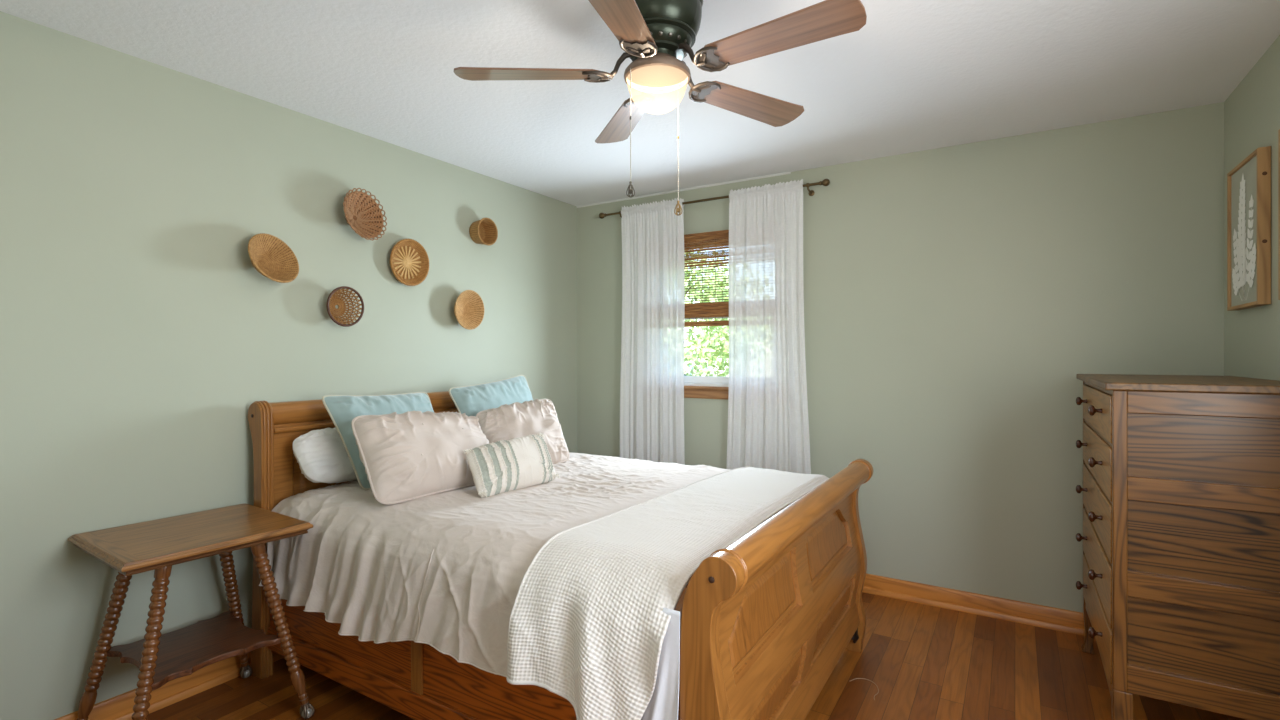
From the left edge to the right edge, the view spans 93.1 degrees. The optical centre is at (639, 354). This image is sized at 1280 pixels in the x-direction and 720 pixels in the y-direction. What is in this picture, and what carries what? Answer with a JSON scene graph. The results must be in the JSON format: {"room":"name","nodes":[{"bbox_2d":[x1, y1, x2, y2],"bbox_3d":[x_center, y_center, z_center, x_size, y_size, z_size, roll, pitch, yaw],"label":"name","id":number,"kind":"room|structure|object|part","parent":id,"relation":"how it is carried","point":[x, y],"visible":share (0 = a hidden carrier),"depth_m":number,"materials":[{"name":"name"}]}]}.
{"room":"bedroom","nodes":[
{"label":"bedroom","id":0,"kind":"room"},
{"bbox_2d":[0,11,576,719],"bbox_3d":[-2.062,0.116,2.046,0.120,2.440,6.110,0,0,32],"label":"wall","id":1,"kind":"structure","parent":0,"point":[140,332],"depth_m":2.35,"materials":[{"name":"green paint"}]},
{"bbox_2d":[54,651,283,719],"bbox_3d":[-1.446,1.286,2.900,0.028,0.100,3.710,0,0,32],"label":"baseboard","id":2,"kind":"structure","parent":1,"relation":"attached to","point":[120,707],"depth_m":2.33,"materials":[{"name":"brown wood"}]},
{"bbox_2d":[248,233,298,282],"bbox_3d":[-1.567,-0.411,2.583,0.134,0.213,0.225,0,0,32],"label":"woven basket","id":3,"kind":"object","parent":1,"relation":"attached to","point":[269,255],"visible":1,"depth_m":2.62,"materials":[{"name":"brown wicker"}]},
{"bbox_2d":[326,286,363,326],"bbox_3d":[-1.421,-0.230,2.886,0.084,0.192,0.192,0,0,32],"label":"woven basket","id":4,"kind":"object","parent":1,"relation":"attached to","point":[333,299],"visible":1,"depth_m":2.91,"materials":[{"name":"wicker"}]},
{"bbox_2d":[343,188,386,240],"bbox_3d":[-1.354,-0.681,2.951,0.122,0.253,0.254,0,0,32],"label":"woven basket","id":5,"kind":"object","parent":1,"relation":"attached to","point":[363,214],"visible":1,"depth_m":2.98,"materials":[{"name":"brown wicker"}]},
{"bbox_2d":[390,239,429,285],"bbox_3d":[-1.228,-0.491,3.221,0.047,0.250,0.250,0,0,32],"label":"woven basket","id":6,"kind":"object","parent":1,"relation":"attached to","point":[409,260],"visible":1,"depth_m":3.23,"materials":[{"name":"beige wicker"}]},
{"bbox_2d":[454,290,484,329],"bbox_3d":[-1.016,-0.262,3.527,0.096,0.231,0.230,0,0,32],"label":"woven basket","id":7,"kind":"object","parent":1,"relation":"attached to","point":[469,311],"visible":1,"depth_m":3.56,"materials":[{"name":"beige wicker"}]},
{"bbox_2d":[469,217,497,245],"bbox_3d":[-0.945,-0.738,3.646,0.093,0.166,0.166,0,0,32],"label":"woven basket","id":8,"kind":"object","parent":1,"relation":"attached to","point":[484,231],"visible":1,"depth_m":3.67,"materials":[{"name":"brown wicker"}]},
{"bbox_2d":[0,0,1279,205],"bbox_3d":[-0.503,-1.154,1.082,3.786,0.100,6.110,0,0,32],"label":"ceiling","id":9,"kind":"structure","parent":0,"point":[919,75],"depth_m":2.35,"materials":[{"name":"white paint"}]},
{"bbox_2d":[453,0,866,215],"bbox_3d":[0.077,-0.775,1.835,1.161,0.658,1.182,0,0,32],"label":"ceiling fan","id":10,"kind":"object","parent":9,"relation":"hanging from","point":[656,35],"visible":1,"depth_m":1.78,"materials":[{"name":"brown wood"}]},
{"bbox_3d":[-0.339,-0.863,1.863,0.455,0.032,0.134,0,0,0],"label":"fan blade","id":11,"kind":"part","parent":10,"relation":"part of","materials":[{"name":"brown wood"}]},
{"bbox_3d":[-0.059,-0.863,2.242,0.134,0.032,0.455,0,0,-17],"label":"fan blade","id":12,"kind":"part","parent":10,"relation":"part of","materials":[{"name":"brown wood"}]},
{"bbox_3d":[-0.065,-0.863,1.492,0.134,0.032,0.455,0,0,17],"label":"fan blade","id":13,"kind":"part","parent":10,"relation":"part of","materials":[{"name":"brown wood"}]},
{"bbox_3d":[-0.028,-0.686,1.806,0.004,0.345,0.003,0,0,32],"label":"pull chain","id":14,"kind":"part","parent":10,"relation":"part of","materials":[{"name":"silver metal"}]},
{"bbox_3d":[0.053,-0.801,1.866,0.189,0.106,0.189,0,0,32],"label":"lamp shade","id":15,"kind":"part","parent":10,"relation":"part of","materials":[{"name":"white glass"}]},
{"bbox_3d":[0.122,-0.674,1.932,0.004,0.370,0.003,0,0,32],"label":"pull chain","id":16,"kind":"part","parent":10,"relation":"part of","materials":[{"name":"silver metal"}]},
{"bbox_3d":[0.378,-0.863,2.087,0.455,0.032,0.134,0,0,-34],"label":"fan blade","id":17,"kind":"part","parent":10,"relation":"part of","materials":[{"name":"brown wood"}]},
{"bbox_3d":[0.374,-0.863,1.640,0.455,0.032,0.134,0,0,35],"label":"fan blade","id":18,"kind":"part","parent":10,"relation":"part of","materials":[{"name":"brown wood"}]},
{"bbox_2d":[146,588,1245,719],"bbox_3d":[-0.503,1.386,1.082,3.786,0.100,6.110,0,0,32],"label":"floor","id":19,"kind":"structure","parent":0,"point":[925,662],"depth_m":2.46,"materials":[{"name":"brown wood"}]},
{"bbox_2d":[68,503,314,719],"bbox_3d":[-1.579,0.975,2.154,0.543,0.719,0.566,0,0,34],"label":"side table","id":20,"kind":"object","parent":19,"relation":"on","point":[157,545],"visible":1,"depth_m":2.10,"materials":[{"name":"brown wood"}]},
{"bbox_3d":[-1.841,0.964,2.102,0.187,0.631,0.045,0,0,-19],"label":"leg","id":21,"kind":"part","parent":20,"relation":"part of","materials":[{"name":"brown wood"}]},
{"bbox_3d":[-1.531,0.964,1.890,0.045,0.632,0.199,0,0,-8],"label":"leg","id":22,"kind":"part","parent":20,"relation":"part of","materials":[{"name":"brown wood"}]},
{"bbox_3d":[-1.582,0.648,2.156,0.516,0.018,0.540,0,0,34],"label":"under moulding","id":23,"kind":"part","parent":20,"relation":"part of","materials":[{"name":"brown wood"}]},
{"bbox_2d":[107,611,280,690],"bbox_3d":[-1.582,1.034,2.156,0.441,0.020,0.418,0,0,32],"label":"shelf","id":24,"kind":"object","parent":20,"relation":"attached to","point":[182,652],"depth_m":2.13,"materials":[{"name":"brown wood"}]},
{"bbox_3d":[-1.626,0.964,2.417,0.045,0.631,0.186,0,0,-2],"label":"leg","id":25,"kind":"part","parent":20,"relation":"part of","materials":[{"name":"brown wood"}]},
{"bbox_3d":[-1.315,0.964,2.206,0.199,0.632,0.045,0,0,-14],"label":"leg","id":26,"kind":"part","parent":20,"relation":"part of","materials":[{"name":"brown wood"}]},
{"bbox_2d":[248,391,872,719],"bbox_3d":[-0.299,0.764,2.643,2.208,1.144,1.589,0,0,32],"label":"sleigh bed","id":27,"kind":"object","parent":19,"relation":"on","point":[768,617],"visible":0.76,"depth_m":2.00,"materials":[{"name":"brown wood"}]},
{"bbox_3d":[-1.591,0.767,2.543,0.115,1.138,0.050,0,0,32],"label":"headboard post","id":28,"kind":"part","parent":27,"relation":"part of","materials":[{"name":"brown wood"}]},
{"bbox_3d":[-1.160,0.586,3.176,0.019,0.600,1.480,0,0,32],"label":"headboard panel","id":29,"kind":"part","parent":27,"relation":"part of","materials":[{"name":"brown wood"}]},
{"bbox_3d":[-0.702,1.173,2.013,1.968,0.090,0.040,0,0,32],"label":"board","id":30,"kind":"part","parent":27,"relation":"part of","materials":[{"name":"brown wood"}]},
{"bbox_3d":[-0.698,0.984,2.018,1.968,0.295,0.028,0,0,32],"label":"rail","id":31,"kind":"part","parent":27,"relation":"part of","materials":[{"name":"brown wood"}]},
{"bbox_2d":[259,453,785,676],"bbox_3d":[-0.328,0.754,2.643,1.904,0.427,1.718,0,0,32],"label":"comforter","id":32,"kind":"object","parent":27,"relation":"on","point":[444,571],"visible":0.53,"depth_m":2.09,"materials":[{"name":"beige fabric"}]},
{"bbox_2d":[293,427,357,482],"bbox_3d":[-1.251,0.433,2.743,0.234,0.245,0.591,0,0,32],"label":"sleeping pillow","id":33,"kind":"object","parent":32,"relation":"on","point":[321,455],"visible":0.4,"depth_m":2.54,"materials":[{"name":"white fabric"}]},
{"bbox_2d":[322,392,433,489],"bbox_3d":[-1.122,0.366,2.765,0.273,0.388,0.564,0,0,32],"label":"velvet cushion","id":34,"kind":"object","parent":32,"relation":"on","point":[342,409],"visible":0.27,"depth_m":2.62,"materials":[{"name":"blue fabric"}]},
{"bbox_2d":[351,410,488,503],"bbox_3d":[-0.888,0.405,2.567,0.344,0.341,0.651,0,0,32],"label":"pillow sham","id":35,"kind":"object","parent":32,"relation":"on","point":[407,456],"visible":0.86,"depth_m":2.40,"materials":[{"name":"beige fabric"}]},
{"bbox_2d":[449,375,532,416],"bbox_3d":[-0.766,0.334,3.342,0.261,0.431,0.550,0,0,38],"label":"velvet cushion","id":36,"kind":"object","parent":32,"relation":"on","point":[470,400],"visible":0.4,"depth_m":3.29,"materials":[{"name":"blue fabric"}]},
{"bbox_2d":[463,433,559,497],"bbox_3d":[-0.540,0.465,2.584,0.209,0.217,0.481,0,0,39],"label":"lumbar pillow","id":37,"kind":"object","parent":32,"relation":"on","point":[501,466],"visible":0.98,"depth_m":2.50,"materials":[{"name":"beige fabric"}]},
{"bbox_2d":[476,399,569,463],"bbox_3d":[-0.600,0.401,3.121,0.483,0.334,0.316,0,0,-39],"label":"pillow sham","id":38,"kind":"object","parent":32,"relation":"on","point":[516,419],"visible":0.59,"depth_m":3.08,"materials":[{"name":"beige fabric"}]},
{"bbox_2d":[506,466,828,719],"bbox_3d":[0.283,0.766,2.257,0.474,0.468,1.764,0,0,32],"label":"throw blanket","id":39,"kind":"object","parent":32,"relation":"on","point":[588,625],"visible":0.93,"depth_m":1.63,"materials":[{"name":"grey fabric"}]},
{"bbox_2d":[641,608,679,719],"bbox_3d":[0.007,0.929,1.505,0.197,0.615,0.031,0,0,32],"label":"sheet","id":40,"kind":"object","parent":27,"relation":"on","point":[663,704],"visible":0.79,"depth_m":1.48,"materials":[{"name":"white fabric"}]},
{"bbox_3d":[0.172,0.904,1.452,0.149,0.863,0.050,0,0,32],"label":"footboard post","id":41,"kind":"part","parent":27,"relation":"part of","materials":[{"name":"brown wood"}]},
{"bbox_3d":[0.368,0.738,1.792,0.030,0.191,0.564,0,0,32],"label":"raised panel","id":42,"kind":"part","parent":27,"relation":"part of","materials":[{"name":"brown wood"}]},
{"bbox_3d":[0.384,1.020,1.783,0.031,0.144,0.564,0,0,32],"label":"raised panel","id":43,"kind":"part","parent":27,"relation":"part of","materials":[{"name":"brown wood"}]},
{"bbox_3d":[0.576,0.883,2.101,0.057,0.645,1.484,0,0,32],"label":"footboard frame","id":44,"kind":"part","parent":27,"relation":"part of","materials":[{"name":"brown wood"}]},
{"bbox_3d":[0.745,0.738,2.394,0.036,0.191,0.596,0,0,32],"label":"raised panel","id":45,"kind":"part","parent":27,"relation":"part of","materials":[{"name":"brown wood"}]},
{"bbox_3d":[0.758,1.020,2.386,0.033,0.144,0.596,0,0,32],"label":"raised panel","id":46,"kind":"part","parent":27,"relation":"part of","materials":[{"name":"brown wood"}]},
{"bbox_3d":[0.977,0.904,2.753,0.149,0.863,0.050,0,0,32],"label":"footboard post","id":47,"kind":"part","parent":27,"relation":"part of","materials":[{"name":"brown wood"}]},
{"bbox_2d":[850,678,878,699],"bbox_3d":[0.921,1.335,2.429,0.086,0.003,0.153,0,0,-19],"label":"thread","id":48,"kind":"object","parent":19,"relation":"on","point":[856,678],"visible":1,"depth_m":2.48,"materials":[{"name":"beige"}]},
{"bbox_2d":[1076,374,1279,719],"bbox_3d":[1.944,0.711,2.208,0.542,1.250,1.044,0,0,32],"label":"dresser","id":49,"kind":"object","parent":19,"relation":"on","point":[1181,488],"visible":1,"depth_m":1.82,"materials":[{"name":"brown wood"}]},
{"bbox_3d":[1.875,0.980,2.574,0.040,0.036,0.036,0,0,32],"label":"knob","id":50,"kind":"part","parent":49,"relation":"part of","materials":[{"name":"brown"}]},
{"bbox_3d":[1.875,0.776,2.574,0.040,0.036,0.036,0,0,32],"label":"knob","id":51,"kind":"part","parent":49,"relation":"part of","materials":[{"name":"brown wood"}]},
{"bbox_3d":[1.875,0.571,2.574,0.040,0.036,0.036,0,0,32],"label":"knob","id":52,"kind":"part","parent":49,"relation":"part of","materials":[{"name":"brown wood"}]},
{"bbox_3d":[1.875,0.379,2.574,0.040,0.036,0.036,0,0,32],"label":"knob","id":53,"kind":"part","parent":49,"relation":"part of","materials":[{"name":"brown wood"}]},
{"bbox_3d":[1.875,0.196,2.574,0.040,0.036,0.036,0,0,32],"label":"knob","id":54,"kind":"part","parent":49,"relation":"part of","materials":[{"name":"brown wood"}]},
{"bbox_3d":[2.019,1.194,2.723,0.056,0.285,0.056,0,0,32],"label":"leg","id":55,"kind":"part","parent":49,"relation":"part of","materials":[{"name":"brown wood"}]},
{"bbox_3d":[1.604,0.980,2.136,0.040,0.036,0.036,0,0,32],"label":"knob","id":56,"kind":"part","parent":49,"relation":"part of","materials":[{"name":"brown"}]},
{"bbox_3d":[1.604,0.776,2.136,0.040,0.036,0.036,0,0,32],"label":"knob","id":57,"kind":"part","parent":49,"relation":"part of","materials":[{"name":"brown"}]},
{"bbox_3d":[1.604,0.571,2.136,0.040,0.036,0.036,0,0,32],"label":"knob","id":58,"kind":"part","parent":49,"relation":"part of","materials":[{"name":"brown wood"}]},
{"bbox_3d":[1.604,0.379,2.136,0.040,0.036,0.036,0,0,32],"label":"knob","id":59,"kind":"part","parent":49,"relation":"part of","materials":[{"name":"brown wood"}]},
{"bbox_3d":[1.604,0.196,2.136,0.040,0.036,0.036,0,0,32],"label":"knob","id":60,"kind":"part","parent":49,"relation":"part of","materials":[{"name":"brown wood"}]},
{"bbox_3d":[1.756,0.985,2.323,0.022,0.182,0.920,0,0,32],"label":"drawer","id":61,"kind":"part","parent":49,"relation":"part of","materials":[{"name":"brown wood"}]},
{"bbox_3d":[1.756,0.781,2.323,0.022,0.190,0.920,0,0,32],"label":"drawer","id":62,"kind":"part","parent":49,"relation":"part of","materials":[{"name":"brown wood"}]},
{"bbox_3d":[1.756,0.578,2.323,0.022,0.180,0.920,0,0,32],"label":"drawer","id":63,"kind":"part","parent":49,"relation":"part of","materials":[{"name":"brown wood"}]},
{"bbox_3d":[1.756,0.386,2.323,0.022,0.168,0.920,0,0,32],"label":"drawer","id":64,"kind":"part","parent":49,"relation":"part of","materials":[{"name":"brown wood"}]},
{"bbox_3d":[1.756,0.208,2.323,0.022,0.152,0.920,0,0,32],"label":"drawer","id":65,"kind":"part","parent":49,"relation":"part of","materials":[{"name":"brown wood"}]},
{"bbox_3d":[1.762,0.607,2.320,0.022,0.994,0.956,0,0,32],"label":"frame","id":66,"kind":"part","parent":49,"relation":"part of","materials":[{"name":"brown wood"}]},
{"bbox_3d":[1.516,1.194,1.910,0.056,0.285,0.056,0,0,32],"label":"leg","id":67,"kind":"part","parent":49,"relation":"part of","materials":[{"name":"brown wood"}]},
{"bbox_3d":[1.702,1.008,1.782,0.426,0.085,0.022,0,0,32],"label":"rail","id":68,"kind":"part","parent":49,"relation":"part of","materials":[{"name":"brown wood"}]},
{"bbox_3d":[1.702,0.712,1.782,0.426,0.079,0.022,0,0,32],"label":"rail","id":69,"kind":"part","parent":49,"relation":"part of","materials":[{"name":"brown wood"}]},
{"bbox_3d":[1.702,0.414,1.782,0.426,0.073,0.022,0,0,32],"label":"rail","id":70,"kind":"part","parent":49,"relation":"part of","materials":[{"name":"brown wood"}]},
{"bbox_3d":[1.702,0.145,1.782,0.426,0.071,0.022,0,0,32],"label":"rail","id":71,"kind":"part","parent":49,"relation":"part of","materials":[{"name":"brown wood"}]},
{"bbox_3d":[1.706,0.574,1.789,0.434,0.915,0.004,0,0,32],"label":"panel","id":72,"kind":"part","parent":49,"relation":"part of","materials":[{"name":"brown wood"}]},
{"bbox_2d":[577,102,1223,612],"bbox_3d":[1.073,0.116,3.628,3.546,2.440,0.120,0,0,32],"label":"wall","id":73,"kind":"structure","parent":0,"point":[957,297],"depth_m":3.13,"materials":[{"name":"green paint"}]},
{"bbox_2d":[576,172,790,207],"bbox_3d":[0.219,-1.099,4.079,1.620,0.010,0.012,0,0,32],"label":"trim","id":74,"kind":"structure","parent":73,"relation":"attached to","point":[785,173],"depth_m":4.01,"materials":[{"name":"white paint"}]},
{"bbox_2d":[684,239,728,399],"bbox_3d":[0.486,-0.255,3.969,1.050,1.078,0.159,0,0,32],"label":"window","id":75,"kind":"structure","parent":73,"relation":"in","point":[704,387],"depth_m":3.96,"materials":[{"name":"brown wood"}]},
{"bbox_2d":[684,230,728,326],"bbox_3d":[0.452,-0.491,3.918,0.925,0.609,0.036,0,0,32],"label":"bamboo shade","id":76,"kind":"object","parent":75,"relation":"attached to","point":[715,309],"visible":0.43,"depth_m":3.92,"materials":[{"name":"brown wood"}]},
{"bbox_3d":[0.456,-0.529,3.925,0.925,0.450,0.005,0,0,32],"label":"slat panel","id":77,"kind":"part","parent":76,"relation":"part of","materials":[{"name":"brown wood"}]},
{"bbox_3d":[0.462,0.244,3.930,1.050,0.080,0.069,0,0,32],"label":"sill","id":78,"kind":"part","parent":75,"relation":"part of","materials":[{"name":"brown wood"}]},
{"bbox_3d":[0.491,-0.049,3.977,0.890,0.470,0.030,0,0,32],"label":"sash","id":79,"kind":"part","parent":75,"relation":"part of","materials":[{"name":"white plastic"}]},
{"bbox_3d":[0.509,-0.504,4.006,0.890,0.520,0.030,0,0,32],"label":"sash","id":80,"kind":"part","parent":75,"relation":"part of","materials":[{"name":"brown wood"}]},
{"bbox_2d":[599,179,829,218],"bbox_3d":[0.412,-0.976,3.910,1.615,0.070,0.097,0,0,32],"label":"curtain rod","id":81,"kind":"object","parent":73,"relation":"attached to","point":[825,182],"visible":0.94,"depth_m":3.81,"materials":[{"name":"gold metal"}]},
{"bbox_2d":[620,198,684,464],"bbox_3d":[0.080,0.102,4.078,0.497,2.268,0.064,0,0,32],"label":"curtain","id":82,"kind":"object","parent":81,"relation":"hanging from","point":[653,270],"visible":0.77,"depth_m":4.07,"materials":[{"name":"white fabric"}]},
{"bbox_2d":[726,179,810,473],"bbox_3d":[0.767,0.102,3.652,0.539,2.268,0.055,0,0,32],"label":"curtain","id":83,"kind":"object","parent":81,"relation":"hanging from","point":[768,421],"visible":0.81,"depth_m":3.64,"materials":[{"name":"white fabric"}]},
{"bbox_2d":[862,573,1094,637],"bbox_3d":[1.034,1.286,3.566,3.546,0.100,0.028,0,0,32],"label":"baseboard","id":84,"kind":"structure","parent":73,"relation":"attached to","point":[1047,617],"depth_m":3.12,"materials":[{"name":"brown wood"}]},
{"bbox_2d":[1224,35,1279,380],"bbox_3d":[1.056,0.116,0.117,0.120,2.440,6.110,0,0,32],"label":"wall","id":85,"kind":"structure","parent":0,"point":[1252,110],"depth_m":2.31,"materials":[{"name":"green paint"}]},
{"bbox_2d":[1227,146,1270,310],"bbox_3d":[2.327,-0.463,2.321,0.035,0.563,0.370,0,0,32],"label":"print","id":86,"kind":"object","parent":85,"relation":"attached to","point":[1249,182],"visible":1,"depth_m":2.28,"materials":[{"name":"brown wood"}]},
{"bbox_3d":[2.327,-0.737,2.321,0.035,0.014,0.342,0,0,32],"label":"frame rail","id":87,"kind":"part","parent":86,"relation":"part of","materials":[{"name":"brown wood"}]},
{"bbox_3d":[2.327,-0.188,2.321,0.035,0.014,0.342,0,0,32],"label":"frame rail","id":88,"kind":"part","parent":86,"relation":"part of","materials":[{"name":"brown wood"}]},
{"bbox_2d":[1278,129,1279,299],"bbox_3d":[2.032,-0.463,1.844,0.035,0.563,0.356,0,0,32],"label":"print","id":89,"kind":"object","parent":85,"relation":"attached to","point":[1279,129],"visible":1,"depth_m":1.99,"materials":[{"name":"brown wood"}]},
{"label":"outside","id":90,"kind":"structure","parent":0,"visible":0},
{"bbox_3d":[7.270,1.786,21.250,50.000,0.100,36.210,0,0,32],"label":"ground","id":91,"kind":"structure","parent":90,"visible":0},
{"bbox_2d":[684,250,728,376],"bbox_3d":[0.386,-0.335,10.815,5.339,4.154,5.007,0,0,3],"label":"leafy tree","id":92,"kind":"object","parent":91,"relation":"on","point":[707,342],"visible":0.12,"depth_m":9.46,"materials":[{"name":"green plant"}]}
]}

